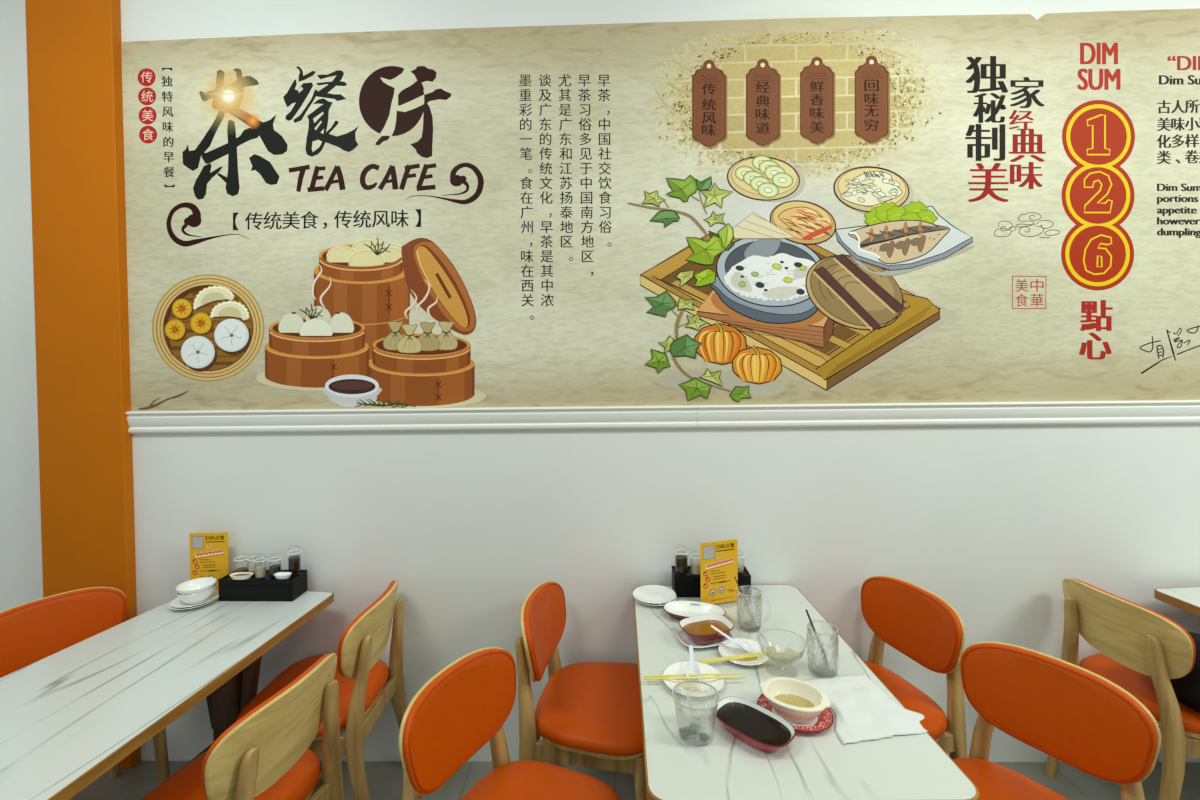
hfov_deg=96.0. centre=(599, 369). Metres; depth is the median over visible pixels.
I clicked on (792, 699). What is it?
soup bowl
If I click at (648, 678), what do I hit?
chopstick
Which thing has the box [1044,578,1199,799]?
dining chair
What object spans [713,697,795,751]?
sauce dish
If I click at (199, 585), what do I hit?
rice bowl
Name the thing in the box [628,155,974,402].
print
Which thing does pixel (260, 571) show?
jar
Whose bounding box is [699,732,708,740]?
lump
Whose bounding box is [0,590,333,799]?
dining table
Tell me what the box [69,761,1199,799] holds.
floor
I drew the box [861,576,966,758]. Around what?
dining chair
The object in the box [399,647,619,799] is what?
dining chair
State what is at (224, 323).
print
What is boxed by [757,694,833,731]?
saucer
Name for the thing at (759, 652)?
chopstick
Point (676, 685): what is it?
plastic cup
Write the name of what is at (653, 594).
plate
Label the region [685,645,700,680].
soup spoon
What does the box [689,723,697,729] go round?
lump
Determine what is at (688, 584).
condiment caddy
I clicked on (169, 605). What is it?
plate
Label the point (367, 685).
dining chair
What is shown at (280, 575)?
dish
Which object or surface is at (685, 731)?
lump
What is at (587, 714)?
dining chair
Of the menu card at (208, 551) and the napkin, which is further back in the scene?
the menu card at (208, 551)
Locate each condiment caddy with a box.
[218,570,307,600]
[672,566,750,597]
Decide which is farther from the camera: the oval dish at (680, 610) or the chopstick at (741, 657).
the oval dish at (680, 610)
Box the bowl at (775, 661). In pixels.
[757,628,806,664]
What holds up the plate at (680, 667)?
on the dining table at (814, 765)
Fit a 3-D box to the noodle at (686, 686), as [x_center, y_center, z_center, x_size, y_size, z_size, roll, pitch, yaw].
[0.267,0.900,1.521,0.081,0.002,0.019,-1,1,7]
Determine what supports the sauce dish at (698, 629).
on the serving plate at (681, 634)
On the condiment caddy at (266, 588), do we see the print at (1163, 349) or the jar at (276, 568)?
the jar at (276, 568)
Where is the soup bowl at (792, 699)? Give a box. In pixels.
[760,677,829,723]
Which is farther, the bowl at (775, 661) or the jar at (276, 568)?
the jar at (276, 568)
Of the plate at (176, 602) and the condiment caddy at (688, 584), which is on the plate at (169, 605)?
the plate at (176, 602)
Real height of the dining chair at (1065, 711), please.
0.819 m
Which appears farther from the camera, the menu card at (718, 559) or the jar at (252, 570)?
the jar at (252, 570)
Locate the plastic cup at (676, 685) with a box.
[672,680,719,746]
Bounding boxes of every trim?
[126,405,697,433]
[697,400,1199,427]
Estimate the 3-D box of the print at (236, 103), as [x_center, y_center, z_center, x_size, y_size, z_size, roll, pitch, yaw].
[-1.547,-1.138,2.248,0.337,0.330,0.001,-1,1,1]
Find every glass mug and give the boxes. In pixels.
[736,586,768,632]
[806,620,838,677]
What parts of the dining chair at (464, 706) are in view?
leg, backrest, leg, seat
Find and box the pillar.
[25,0,140,767]
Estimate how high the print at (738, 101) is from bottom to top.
0.363 m
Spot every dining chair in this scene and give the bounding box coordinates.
[0,587,169,784]
[141,653,343,799]
[236,580,406,799]
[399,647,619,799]
[515,581,646,799]
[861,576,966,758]
[952,641,1160,799]
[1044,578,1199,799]
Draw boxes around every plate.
[168,596,218,609]
[170,590,218,607]
[633,585,675,603]
[634,595,676,605]
[663,661,723,696]
[677,629,732,648]
[718,638,769,665]
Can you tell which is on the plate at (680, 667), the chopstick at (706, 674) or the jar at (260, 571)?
the chopstick at (706, 674)
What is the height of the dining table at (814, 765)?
0.750 m
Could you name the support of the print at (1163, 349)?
attached to the wall mural
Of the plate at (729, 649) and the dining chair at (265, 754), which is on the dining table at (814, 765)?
the plate at (729, 649)
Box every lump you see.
[680,726,691,735]
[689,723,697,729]
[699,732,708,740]
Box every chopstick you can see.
[643,676,745,679]
[644,673,741,677]
[699,652,763,661]
[702,654,767,663]
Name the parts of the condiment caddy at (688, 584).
panel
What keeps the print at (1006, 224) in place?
attached to the wall mural
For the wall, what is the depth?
2.25 m
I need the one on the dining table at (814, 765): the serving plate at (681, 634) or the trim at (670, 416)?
the serving plate at (681, 634)
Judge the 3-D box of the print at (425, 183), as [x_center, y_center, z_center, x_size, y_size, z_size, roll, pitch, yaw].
[-0.647,-0.769,2.239,0.332,0.171,0.001,-1,1,1]
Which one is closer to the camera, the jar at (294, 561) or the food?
the food
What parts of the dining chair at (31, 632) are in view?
backrest, leg, leg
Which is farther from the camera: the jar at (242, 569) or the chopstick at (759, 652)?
the jar at (242, 569)
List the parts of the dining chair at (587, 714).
leg, backrest, rail, leg, rail, seat, leg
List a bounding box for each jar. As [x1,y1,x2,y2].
[233,553,248,572]
[247,553,261,573]
[254,554,266,577]
[268,553,281,576]
[287,550,300,573]
[674,545,687,573]
[690,550,699,574]
[737,550,743,571]
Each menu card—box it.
[189,532,228,589]
[700,539,741,607]
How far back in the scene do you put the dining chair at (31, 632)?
2.01 m
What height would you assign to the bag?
0.227 m
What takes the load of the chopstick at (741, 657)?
on the plate at (729, 649)
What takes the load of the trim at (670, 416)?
attached to the wall
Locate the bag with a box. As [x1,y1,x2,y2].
[1150,632,1199,712]
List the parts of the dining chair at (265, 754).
seat, leg, backrest, rail, rail, leg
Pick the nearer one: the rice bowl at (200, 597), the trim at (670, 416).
the rice bowl at (200, 597)
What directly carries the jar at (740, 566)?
on the condiment caddy at (688, 584)
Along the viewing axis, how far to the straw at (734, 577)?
1.89 m
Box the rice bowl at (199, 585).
[176,577,215,594]
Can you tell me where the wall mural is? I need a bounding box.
[121,9,1199,410]
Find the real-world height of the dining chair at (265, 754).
0.819 m
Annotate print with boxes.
[138,238,485,409]
[166,202,248,246]
[216,83,256,124]
[405,163,483,203]
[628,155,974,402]
[639,30,946,177]
[692,56,889,147]
[994,212,1059,237]
[1012,276,1045,308]
[1140,326,1199,373]
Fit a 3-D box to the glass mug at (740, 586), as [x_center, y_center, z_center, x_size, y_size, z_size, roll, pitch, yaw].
[0.525,0.834,1.871,0.088,0.132,0.107,-2,1,-45]
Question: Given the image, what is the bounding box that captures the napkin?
[802,674,927,743]
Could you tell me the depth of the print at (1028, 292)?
2.20 m
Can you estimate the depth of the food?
1.58 m
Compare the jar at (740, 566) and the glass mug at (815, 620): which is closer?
the glass mug at (815, 620)
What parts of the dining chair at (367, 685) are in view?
seat, rail, leg, backrest, rail, leg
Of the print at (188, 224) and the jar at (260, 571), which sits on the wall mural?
the print at (188, 224)
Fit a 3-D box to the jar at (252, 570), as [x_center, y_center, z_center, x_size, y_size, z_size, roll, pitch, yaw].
[-1.414,0.796,2.212,0.055,0.082,0.055,-1,1,1]
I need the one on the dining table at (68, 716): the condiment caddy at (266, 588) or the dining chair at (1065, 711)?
the condiment caddy at (266, 588)
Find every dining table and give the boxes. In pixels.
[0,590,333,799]
[633,585,978,799]
[1154,587,1199,615]
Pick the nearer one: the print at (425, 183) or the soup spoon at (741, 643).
the soup spoon at (741, 643)
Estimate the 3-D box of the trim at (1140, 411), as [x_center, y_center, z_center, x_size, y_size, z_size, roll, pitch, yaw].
[3.222,0.162,2.173,5.641,0.095,0.030,-1,1,1]
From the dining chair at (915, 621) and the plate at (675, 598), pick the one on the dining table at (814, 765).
the plate at (675, 598)
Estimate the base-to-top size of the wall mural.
1.642 m
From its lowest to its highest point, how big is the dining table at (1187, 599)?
0.750 m
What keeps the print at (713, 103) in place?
attached to the wall mural
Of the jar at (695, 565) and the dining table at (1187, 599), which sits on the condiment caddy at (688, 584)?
the jar at (695, 565)
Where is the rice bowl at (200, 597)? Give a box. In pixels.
[176,583,216,604]
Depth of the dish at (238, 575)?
2.15 m
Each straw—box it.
[734,577,755,623]
[805,609,829,667]
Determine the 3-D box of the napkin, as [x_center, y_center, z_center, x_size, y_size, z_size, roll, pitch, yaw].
[0.700,0.898,1.453,0.267,0.012,0.262,-1,1,-8]
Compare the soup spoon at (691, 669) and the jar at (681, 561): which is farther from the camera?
the jar at (681, 561)
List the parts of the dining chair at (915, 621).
leg, seat, backrest, rail, leg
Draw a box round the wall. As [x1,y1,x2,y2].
[0,0,1199,761]
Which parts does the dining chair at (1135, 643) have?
leg, backrest, seat, leg, rail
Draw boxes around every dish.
[229,572,253,579]
[274,572,291,578]
[663,601,725,619]
[679,614,733,644]
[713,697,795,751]
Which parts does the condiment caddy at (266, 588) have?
panel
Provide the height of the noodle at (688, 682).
0.002 m
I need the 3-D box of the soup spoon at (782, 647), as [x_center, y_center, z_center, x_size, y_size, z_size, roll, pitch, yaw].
[0.570,0.826,1.620,0.090,0.039,0.032,-1,1,-15]
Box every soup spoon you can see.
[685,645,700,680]
[711,625,752,652]
[776,634,800,653]
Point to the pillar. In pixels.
(74, 60)

